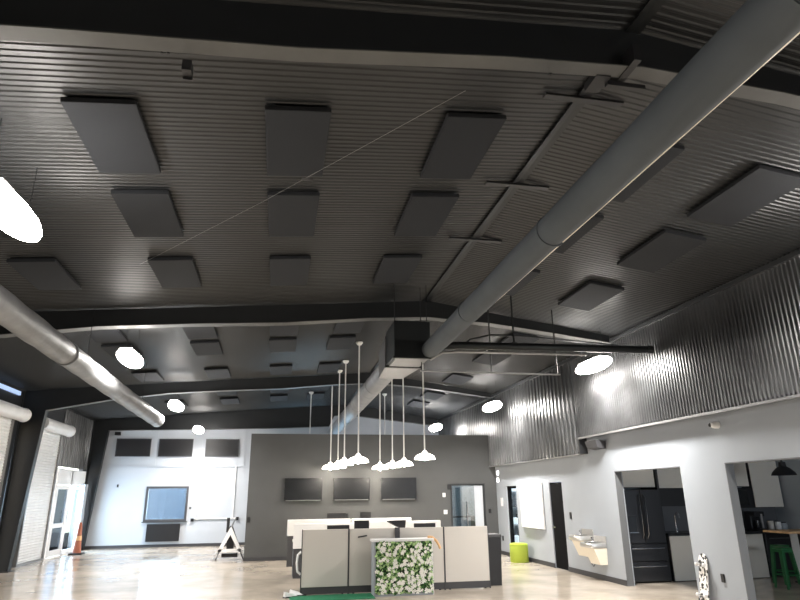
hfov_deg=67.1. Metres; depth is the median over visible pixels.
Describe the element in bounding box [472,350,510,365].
acoustic panel
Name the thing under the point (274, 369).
acoustic panel
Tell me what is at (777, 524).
canister
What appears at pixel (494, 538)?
partition panel
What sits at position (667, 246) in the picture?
acoustic panel
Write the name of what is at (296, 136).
acoustic panel
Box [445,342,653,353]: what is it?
beam
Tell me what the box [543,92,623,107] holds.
strap
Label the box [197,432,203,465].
trim
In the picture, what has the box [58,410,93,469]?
wall panel
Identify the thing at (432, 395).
acoustic panel
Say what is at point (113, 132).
acoustic panel
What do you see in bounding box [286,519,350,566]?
partition panel
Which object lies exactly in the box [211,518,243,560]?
stand
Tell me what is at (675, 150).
acoustic panel
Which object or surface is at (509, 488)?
door
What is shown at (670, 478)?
upper cabinet
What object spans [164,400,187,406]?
acoustic panel
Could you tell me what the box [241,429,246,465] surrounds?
trim
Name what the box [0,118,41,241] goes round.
light
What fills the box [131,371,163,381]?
acoustic panel
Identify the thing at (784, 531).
bar table
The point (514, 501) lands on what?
bundle
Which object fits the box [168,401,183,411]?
diffuser
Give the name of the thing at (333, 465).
pendant lamp
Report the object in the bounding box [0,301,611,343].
ceiling beam
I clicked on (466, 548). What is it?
partition panel
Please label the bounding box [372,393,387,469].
pendant lamp
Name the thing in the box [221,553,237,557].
shelf
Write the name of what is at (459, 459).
wall
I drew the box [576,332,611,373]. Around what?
light
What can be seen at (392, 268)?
acoustic panel
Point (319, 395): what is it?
acoustic panel
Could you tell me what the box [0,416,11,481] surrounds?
curtain
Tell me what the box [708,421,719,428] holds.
security camera
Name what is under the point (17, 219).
diffuser
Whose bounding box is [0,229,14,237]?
acoustic panel
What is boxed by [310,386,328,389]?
acoustic panel
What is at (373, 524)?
partition panel
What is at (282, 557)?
baseboard
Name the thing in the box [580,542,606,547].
basin
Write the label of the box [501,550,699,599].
baseboard
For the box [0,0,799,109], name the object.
ceiling beam
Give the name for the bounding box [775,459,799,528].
wall
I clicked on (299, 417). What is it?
frame
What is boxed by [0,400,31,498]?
door
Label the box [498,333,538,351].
acoustic panel
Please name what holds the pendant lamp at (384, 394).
hanging from the ceiling
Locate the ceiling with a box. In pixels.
[0,0,799,419]
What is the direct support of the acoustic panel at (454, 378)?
attached to the ceiling
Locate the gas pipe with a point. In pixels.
(490, 334)
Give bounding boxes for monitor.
[327,513,345,518]
[327,525,348,528]
[354,520,368,528]
[360,512,370,517]
[387,520,405,527]
[414,523,434,526]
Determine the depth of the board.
21.17 m
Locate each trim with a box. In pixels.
[102,466,248,466]
[152,430,158,465]
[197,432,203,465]
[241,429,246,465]
[346,0,665,404]
[437,249,799,421]
[489,394,799,466]
[493,392,796,465]
[614,466,679,585]
[621,472,634,585]
[725,457,799,599]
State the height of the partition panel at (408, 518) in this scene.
1.130 m
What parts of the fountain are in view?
plate, plate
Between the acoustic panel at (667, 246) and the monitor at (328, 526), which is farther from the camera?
the monitor at (328, 526)
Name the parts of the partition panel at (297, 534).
panel, white panel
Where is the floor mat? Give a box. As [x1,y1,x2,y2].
[289,593,375,599]
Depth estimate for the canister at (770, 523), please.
13.13 m
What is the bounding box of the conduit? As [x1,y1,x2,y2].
[430,349,586,359]
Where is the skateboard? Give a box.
[694,553,708,599]
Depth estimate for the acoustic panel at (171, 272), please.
8.84 m
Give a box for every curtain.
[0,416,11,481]
[17,430,60,563]
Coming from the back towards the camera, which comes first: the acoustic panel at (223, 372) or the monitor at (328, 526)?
the acoustic panel at (223, 372)
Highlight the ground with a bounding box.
[62,533,68,549]
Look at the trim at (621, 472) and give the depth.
11.90 m
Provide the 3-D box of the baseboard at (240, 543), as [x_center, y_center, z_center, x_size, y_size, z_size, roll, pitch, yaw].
[-4.156,9.181,22.825,14.850,0.100,0.020,3,-18,-11]
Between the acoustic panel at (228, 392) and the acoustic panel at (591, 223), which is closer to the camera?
the acoustic panel at (591, 223)
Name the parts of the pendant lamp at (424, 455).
rod, lamp shade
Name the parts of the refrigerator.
door, handle, handle, handle, drawer, handle, drawer, door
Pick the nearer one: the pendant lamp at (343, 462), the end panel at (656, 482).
the end panel at (656, 482)
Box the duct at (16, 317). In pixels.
[0,285,164,426]
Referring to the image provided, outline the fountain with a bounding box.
[568,529,607,565]
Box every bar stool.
[770,544,799,584]
[772,547,799,589]
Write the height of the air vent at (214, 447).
0.660 m
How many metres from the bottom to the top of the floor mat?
0.012 m
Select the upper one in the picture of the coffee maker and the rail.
the rail
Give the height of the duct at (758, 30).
0.331 m
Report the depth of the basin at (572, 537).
12.85 m
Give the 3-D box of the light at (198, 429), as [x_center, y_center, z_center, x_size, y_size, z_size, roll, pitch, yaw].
[-7.330,4.472,22.012,0.370,0.775,1.260,3,-18,-11]
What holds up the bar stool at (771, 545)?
on the floor
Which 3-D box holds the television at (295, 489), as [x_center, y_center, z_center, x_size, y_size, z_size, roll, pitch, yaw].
[-2.816,5.529,17.607,1.100,0.640,0.096,3,-18,-11]
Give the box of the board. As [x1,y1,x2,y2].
[76,484,87,534]
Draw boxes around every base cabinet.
[666,535,696,581]
[745,533,769,577]
[789,534,799,572]
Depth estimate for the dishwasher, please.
12.65 m
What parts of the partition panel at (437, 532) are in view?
kick plate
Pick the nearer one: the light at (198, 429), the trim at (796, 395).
the trim at (796, 395)
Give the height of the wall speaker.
0.180 m
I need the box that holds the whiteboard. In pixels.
[519,482,545,529]
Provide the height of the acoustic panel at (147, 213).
0.095 m
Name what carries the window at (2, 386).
in the wall at (58, 415)
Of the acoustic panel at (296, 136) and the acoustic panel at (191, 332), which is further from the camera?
the acoustic panel at (191, 332)
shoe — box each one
[283,592,297,598]
[289,590,303,595]
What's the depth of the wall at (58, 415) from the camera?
16.04 m
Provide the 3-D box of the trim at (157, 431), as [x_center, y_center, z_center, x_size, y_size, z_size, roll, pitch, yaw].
[-9.303,5.570,22.954,0.120,1.440,0.020,3,-18,-11]
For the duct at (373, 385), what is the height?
0.436 m
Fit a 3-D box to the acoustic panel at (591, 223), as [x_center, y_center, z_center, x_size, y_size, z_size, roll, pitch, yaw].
[2.184,-0.925,8.141,0.589,0.134,1.180,3,-18,-11]
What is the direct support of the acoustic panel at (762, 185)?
attached to the ceiling
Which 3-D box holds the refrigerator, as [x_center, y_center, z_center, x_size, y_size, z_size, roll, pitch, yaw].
[4.883,4.836,12.459,0.900,1.740,0.797,3,-18,-11]
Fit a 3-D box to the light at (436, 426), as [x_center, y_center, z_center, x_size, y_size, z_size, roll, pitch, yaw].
[1.279,4.362,21.875,0.370,0.775,1.260,3,-18,-11]
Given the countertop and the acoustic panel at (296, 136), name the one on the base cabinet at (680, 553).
the countertop
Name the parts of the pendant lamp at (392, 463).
rod, lamp shade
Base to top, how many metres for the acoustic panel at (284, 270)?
0.095 m
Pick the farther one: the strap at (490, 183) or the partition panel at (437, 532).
the partition panel at (437, 532)
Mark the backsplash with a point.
(668, 511)
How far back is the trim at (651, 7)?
6.64 m
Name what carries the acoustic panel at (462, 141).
attached to the ceiling
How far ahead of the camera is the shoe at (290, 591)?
10.85 m
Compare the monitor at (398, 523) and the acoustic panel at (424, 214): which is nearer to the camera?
the acoustic panel at (424, 214)
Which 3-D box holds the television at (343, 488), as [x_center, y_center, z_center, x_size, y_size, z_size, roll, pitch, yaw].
[-1.437,5.598,17.866,1.090,0.640,0.096,3,-18,-11]
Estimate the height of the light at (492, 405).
0.775 m
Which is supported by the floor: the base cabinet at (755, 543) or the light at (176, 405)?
the base cabinet at (755, 543)
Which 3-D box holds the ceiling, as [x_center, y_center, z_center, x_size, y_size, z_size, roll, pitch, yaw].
[-1.755,-0.022,10.311,14.061,0.800,29.900,3,-18,-11]
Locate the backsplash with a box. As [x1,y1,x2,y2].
[662,506,777,530]
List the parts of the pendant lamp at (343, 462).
lamp shade, rod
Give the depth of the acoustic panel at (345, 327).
12.73 m
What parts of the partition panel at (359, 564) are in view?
kick plate, partition bracket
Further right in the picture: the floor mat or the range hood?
the range hood
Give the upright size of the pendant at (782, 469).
0.440 m
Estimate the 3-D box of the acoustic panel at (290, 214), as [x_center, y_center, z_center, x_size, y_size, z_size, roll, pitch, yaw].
[-1.329,-1.042,7.463,0.591,0.095,1.180,3,-18,-11]
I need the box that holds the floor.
[0,545,799,599]
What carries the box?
hanging from the ceiling
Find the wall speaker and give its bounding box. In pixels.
[585,440,605,449]
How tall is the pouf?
0.468 m
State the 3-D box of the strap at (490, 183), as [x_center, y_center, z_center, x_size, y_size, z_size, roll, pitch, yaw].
[1.398,-1.362,7.181,0.780,0.024,0.070,3,-18,-11]
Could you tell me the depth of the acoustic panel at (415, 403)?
21.89 m
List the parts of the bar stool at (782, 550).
leg, seat, leg, leg, leg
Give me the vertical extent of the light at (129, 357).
0.775 m
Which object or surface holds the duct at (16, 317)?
hanging from the ceiling
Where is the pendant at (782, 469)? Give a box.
[771,460,796,475]
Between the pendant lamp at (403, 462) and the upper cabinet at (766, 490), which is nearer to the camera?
the upper cabinet at (766, 490)
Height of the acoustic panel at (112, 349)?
0.095 m
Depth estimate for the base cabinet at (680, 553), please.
12.23 m
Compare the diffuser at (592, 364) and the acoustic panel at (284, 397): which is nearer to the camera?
the diffuser at (592, 364)
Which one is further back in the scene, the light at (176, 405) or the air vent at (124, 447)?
the air vent at (124, 447)
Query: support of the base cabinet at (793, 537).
on the floor
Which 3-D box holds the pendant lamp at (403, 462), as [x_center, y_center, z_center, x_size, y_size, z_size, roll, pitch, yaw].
[0.092,3.019,16.071,0.480,2.746,0.480,3,-18,-11]
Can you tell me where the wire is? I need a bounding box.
[141,90,465,263]
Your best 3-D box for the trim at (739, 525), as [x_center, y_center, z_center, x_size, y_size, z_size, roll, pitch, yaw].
[5.303,3.054,7.532,0.135,2.122,2.900,3,-18,-11]
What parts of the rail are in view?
hanger rod, hanger rod, hanger rod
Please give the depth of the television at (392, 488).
18.09 m
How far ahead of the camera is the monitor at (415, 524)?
12.35 m
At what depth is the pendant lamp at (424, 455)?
13.87 m
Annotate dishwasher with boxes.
[762,533,794,576]
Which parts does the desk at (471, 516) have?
leg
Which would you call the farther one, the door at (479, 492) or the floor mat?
the door at (479, 492)
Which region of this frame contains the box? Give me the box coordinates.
[379,284,430,378]
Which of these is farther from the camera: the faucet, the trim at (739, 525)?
the faucet
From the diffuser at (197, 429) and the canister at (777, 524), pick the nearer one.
the canister at (777, 524)
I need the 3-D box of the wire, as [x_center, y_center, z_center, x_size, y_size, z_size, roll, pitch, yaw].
[-1.423,-0.994,6.111,5.140,0.033,0.007,-16,-23,39]
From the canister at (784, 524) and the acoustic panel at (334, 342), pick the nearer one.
the canister at (784, 524)
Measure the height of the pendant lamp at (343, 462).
2.743 m
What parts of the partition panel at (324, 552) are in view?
door pull, kick plate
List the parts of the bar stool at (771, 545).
leg, seat, leg, leg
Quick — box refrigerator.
[624,490,670,581]
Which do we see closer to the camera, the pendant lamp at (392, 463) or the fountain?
the fountain
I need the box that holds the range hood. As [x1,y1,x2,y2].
[660,488,685,505]
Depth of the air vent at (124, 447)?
22.75 m
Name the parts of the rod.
rod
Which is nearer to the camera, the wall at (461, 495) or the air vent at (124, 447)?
the wall at (461, 495)
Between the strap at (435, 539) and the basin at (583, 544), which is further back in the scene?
the basin at (583, 544)
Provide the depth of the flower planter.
10.88 m
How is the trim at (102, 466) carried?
attached to the wall at (118, 512)
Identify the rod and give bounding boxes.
[510,296,516,342]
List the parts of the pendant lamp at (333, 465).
lamp shade, rod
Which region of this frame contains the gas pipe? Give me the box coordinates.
[466,334,616,344]
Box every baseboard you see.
[84,542,244,548]
[243,556,286,561]
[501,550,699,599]
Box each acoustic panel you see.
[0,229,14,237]
[6,258,81,290]
[60,97,160,173]
[84,329,127,341]
[101,344,142,358]
[111,190,183,236]
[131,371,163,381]
[147,257,201,287]
[158,394,178,398]
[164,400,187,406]
[182,327,217,338]
[190,340,222,355]
[204,367,230,378]
[216,391,236,395]
[220,397,239,404]
[265,105,331,176]
[267,191,319,236]
[269,337,296,352]
[270,256,310,285]
[270,364,292,374]
[270,389,288,392]
[270,394,287,401]
[306,392,324,399]
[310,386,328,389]
[317,362,341,372]
[326,335,355,349]
[333,321,365,333]
[373,255,421,283]
[394,193,458,235]
[407,400,429,407]
[419,390,444,399]
[420,112,506,178]
[442,373,472,384]
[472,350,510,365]
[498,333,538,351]
[505,269,539,295]
[553,214,603,253]
[558,281,623,310]
[612,144,684,202]
[617,229,705,272]
[687,164,799,226]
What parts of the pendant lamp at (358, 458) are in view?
lamp shade, rod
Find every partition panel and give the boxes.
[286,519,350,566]
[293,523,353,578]
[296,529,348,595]
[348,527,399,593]
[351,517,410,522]
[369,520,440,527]
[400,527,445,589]
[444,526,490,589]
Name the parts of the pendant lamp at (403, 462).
rod, lamp shade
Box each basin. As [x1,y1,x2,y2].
[568,535,593,540]
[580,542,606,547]
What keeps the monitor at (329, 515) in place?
on the desk
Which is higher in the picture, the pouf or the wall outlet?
the pouf
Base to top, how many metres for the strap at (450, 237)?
0.024 m
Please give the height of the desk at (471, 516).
1.020 m
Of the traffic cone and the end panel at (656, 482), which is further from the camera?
the traffic cone
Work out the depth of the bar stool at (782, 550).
11.18 m
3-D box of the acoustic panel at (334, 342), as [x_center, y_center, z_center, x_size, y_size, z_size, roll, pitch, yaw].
[-1.392,1.004,14.090,0.591,0.095,1.180,3,-18,-11]
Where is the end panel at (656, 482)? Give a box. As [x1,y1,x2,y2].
[640,469,671,581]
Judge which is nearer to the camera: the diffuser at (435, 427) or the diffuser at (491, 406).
the diffuser at (491, 406)
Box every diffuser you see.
[0,182,41,241]
[116,348,143,367]
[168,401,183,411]
[193,426,203,433]
[429,424,441,431]
[482,401,501,411]
[576,356,611,373]
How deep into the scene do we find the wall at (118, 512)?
22.71 m
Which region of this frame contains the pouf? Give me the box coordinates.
[509,543,528,562]
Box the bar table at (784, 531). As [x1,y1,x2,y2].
[763,529,799,582]
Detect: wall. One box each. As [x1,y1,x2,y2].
[0,380,95,548]
[85,416,438,545]
[244,434,498,557]
[438,248,799,465]
[452,486,474,526]
[495,398,799,599]
[512,492,518,534]
[624,487,741,489]
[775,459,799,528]
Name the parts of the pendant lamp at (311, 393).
rod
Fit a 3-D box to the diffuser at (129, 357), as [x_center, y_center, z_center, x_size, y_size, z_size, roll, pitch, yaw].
[-4.798,1.048,10.734,0.370,0.240,1.260,3,-18,-11]
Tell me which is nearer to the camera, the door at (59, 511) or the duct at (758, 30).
the duct at (758, 30)
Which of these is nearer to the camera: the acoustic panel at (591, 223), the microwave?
the acoustic panel at (591, 223)
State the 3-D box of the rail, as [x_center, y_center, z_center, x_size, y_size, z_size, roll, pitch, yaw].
[1.595,0.563,10.750,2.550,1.508,0.040,3,-18,-11]
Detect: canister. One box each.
[767,520,774,529]
[774,521,781,529]
[781,522,787,528]
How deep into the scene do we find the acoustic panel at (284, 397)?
20.96 m
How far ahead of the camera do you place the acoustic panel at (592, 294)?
10.08 m
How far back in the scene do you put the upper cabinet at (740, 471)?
13.40 m
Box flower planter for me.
[370,537,433,596]
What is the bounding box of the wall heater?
[145,524,179,541]
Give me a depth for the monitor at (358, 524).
12.12 m
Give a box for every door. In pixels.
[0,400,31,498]
[11,418,75,567]
[44,468,85,558]
[450,484,485,526]
[507,486,515,542]
[550,482,568,569]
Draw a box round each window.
[0,383,20,394]
[141,486,188,522]
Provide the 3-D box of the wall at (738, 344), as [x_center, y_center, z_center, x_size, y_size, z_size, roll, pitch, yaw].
[4.464,1.396,11.117,0.042,2.445,29.900,3,-18,-11]
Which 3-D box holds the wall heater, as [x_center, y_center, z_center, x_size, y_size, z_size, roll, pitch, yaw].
[-8.684,8.518,22.081,1.160,0.600,0.090,3,-18,-11]
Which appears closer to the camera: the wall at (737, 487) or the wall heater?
the wall at (737, 487)
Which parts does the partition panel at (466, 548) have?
kick plate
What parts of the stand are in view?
frame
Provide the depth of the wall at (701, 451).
10.28 m
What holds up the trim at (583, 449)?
attached to the wall at (701, 451)
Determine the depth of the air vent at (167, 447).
23.03 m
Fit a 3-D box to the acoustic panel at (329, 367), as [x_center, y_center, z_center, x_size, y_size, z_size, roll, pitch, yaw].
[-1.979,1.883,16.769,0.591,0.095,1.180,3,-18,-11]
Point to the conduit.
(442, 351)
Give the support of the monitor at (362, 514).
on the desk
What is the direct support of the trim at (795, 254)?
attached to the wall at (738, 344)
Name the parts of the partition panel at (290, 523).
panel, white panel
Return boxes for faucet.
[674,512,679,531]
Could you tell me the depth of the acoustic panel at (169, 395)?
18.78 m
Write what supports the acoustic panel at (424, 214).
attached to the ceiling
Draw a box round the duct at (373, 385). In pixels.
[328,365,392,433]
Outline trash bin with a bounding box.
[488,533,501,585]
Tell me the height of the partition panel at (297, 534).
1.120 m
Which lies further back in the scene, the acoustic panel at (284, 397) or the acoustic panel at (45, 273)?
the acoustic panel at (284, 397)
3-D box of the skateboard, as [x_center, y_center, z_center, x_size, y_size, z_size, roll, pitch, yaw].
[4.732,4.383,9.435,0.156,0.776,0.212,3,-18,-11]
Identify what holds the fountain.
attached to the wall at (701, 451)
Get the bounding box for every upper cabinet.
[622,470,654,487]
[657,468,682,488]
[733,463,748,486]
[742,461,783,507]
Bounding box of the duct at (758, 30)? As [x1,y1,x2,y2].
[422,0,799,357]
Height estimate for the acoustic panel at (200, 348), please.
0.095 m
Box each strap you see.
[427,536,440,548]
[449,236,501,242]
[485,181,548,190]
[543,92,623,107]
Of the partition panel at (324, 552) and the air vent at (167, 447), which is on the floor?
the partition panel at (324, 552)
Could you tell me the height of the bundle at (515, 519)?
0.200 m
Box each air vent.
[115,438,151,456]
[158,439,193,456]
[205,439,238,456]
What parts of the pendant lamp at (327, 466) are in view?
lamp shade, rod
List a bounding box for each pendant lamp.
[309,392,313,433]
[322,386,336,469]
[329,370,345,468]
[335,360,352,465]
[347,341,368,463]
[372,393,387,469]
[382,393,386,434]
[384,381,400,467]
[395,378,412,465]
[415,365,434,459]
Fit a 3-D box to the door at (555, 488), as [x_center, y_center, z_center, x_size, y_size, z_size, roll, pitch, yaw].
[3.815,5.411,14.506,0.136,1.950,0.680,3,-18,-11]
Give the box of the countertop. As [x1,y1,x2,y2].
[665,529,778,535]
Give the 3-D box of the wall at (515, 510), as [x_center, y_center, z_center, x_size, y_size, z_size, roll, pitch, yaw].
[4.287,6.534,18.843,2.400,2.500,0.080,3,-18,-11]
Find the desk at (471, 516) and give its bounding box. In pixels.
[453,515,474,525]
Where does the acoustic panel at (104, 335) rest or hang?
attached to the ceiling
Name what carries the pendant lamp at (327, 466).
hanging from the ceiling
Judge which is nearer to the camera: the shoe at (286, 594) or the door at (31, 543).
the shoe at (286, 594)
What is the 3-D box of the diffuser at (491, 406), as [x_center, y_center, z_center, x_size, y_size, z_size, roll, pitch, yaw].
[2.555,2.968,16.750,0.370,0.240,1.260,3,-18,-11]
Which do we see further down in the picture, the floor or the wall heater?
the floor
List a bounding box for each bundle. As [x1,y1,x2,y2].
[512,497,516,506]
[513,517,517,524]
[514,535,518,542]
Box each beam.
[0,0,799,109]
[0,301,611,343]
[0,373,491,572]
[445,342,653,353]
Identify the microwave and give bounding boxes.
[737,488,754,507]
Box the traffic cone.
[68,522,84,554]
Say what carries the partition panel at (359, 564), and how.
on the floor
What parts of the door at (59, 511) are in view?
glass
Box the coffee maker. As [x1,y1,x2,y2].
[744,511,766,529]
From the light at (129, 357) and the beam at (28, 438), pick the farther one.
the beam at (28, 438)
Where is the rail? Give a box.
[419,288,560,375]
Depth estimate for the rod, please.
10.45 m
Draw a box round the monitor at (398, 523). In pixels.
[387,520,405,527]
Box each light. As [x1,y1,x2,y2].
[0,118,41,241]
[116,329,143,367]
[168,386,183,411]
[193,413,203,433]
[429,414,441,431]
[482,381,501,411]
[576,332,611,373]
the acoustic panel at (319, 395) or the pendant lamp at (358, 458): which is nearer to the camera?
the pendant lamp at (358, 458)
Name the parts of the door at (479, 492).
panel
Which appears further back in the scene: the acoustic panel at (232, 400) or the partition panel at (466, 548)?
the acoustic panel at (232, 400)
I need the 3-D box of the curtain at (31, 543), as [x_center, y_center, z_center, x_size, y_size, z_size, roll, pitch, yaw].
[-10.429,5.615,17.444,0.026,3.580,1.950,3,-18,-11]
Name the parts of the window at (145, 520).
sill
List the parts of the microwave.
door glass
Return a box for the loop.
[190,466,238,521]
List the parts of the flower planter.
rail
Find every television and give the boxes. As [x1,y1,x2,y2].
[284,478,322,500]
[333,478,369,500]
[381,477,416,499]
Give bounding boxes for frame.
[81,405,436,549]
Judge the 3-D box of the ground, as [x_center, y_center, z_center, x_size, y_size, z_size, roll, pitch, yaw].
[-10.929,8.766,20.626,19.000,0.080,32.000,3,-18,-11]
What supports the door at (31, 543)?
in the wall at (58, 415)
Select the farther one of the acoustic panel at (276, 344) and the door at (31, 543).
the door at (31, 543)
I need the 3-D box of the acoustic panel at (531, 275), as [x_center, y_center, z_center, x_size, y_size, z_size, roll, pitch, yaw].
[1.808,-0.322,9.989,0.589,0.134,1.180,3,-18,-11]
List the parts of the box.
rail, panel, rail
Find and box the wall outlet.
[720,574,725,582]
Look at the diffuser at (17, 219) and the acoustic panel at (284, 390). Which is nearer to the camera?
the diffuser at (17, 219)
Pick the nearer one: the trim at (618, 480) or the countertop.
the trim at (618, 480)
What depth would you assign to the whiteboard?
15.93 m
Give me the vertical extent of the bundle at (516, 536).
0.300 m
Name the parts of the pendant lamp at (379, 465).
rod, lamp shade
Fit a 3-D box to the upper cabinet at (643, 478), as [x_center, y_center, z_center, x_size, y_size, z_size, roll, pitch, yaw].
[4.886,3.713,12.954,0.870,0.620,0.580,3,-18,-11]

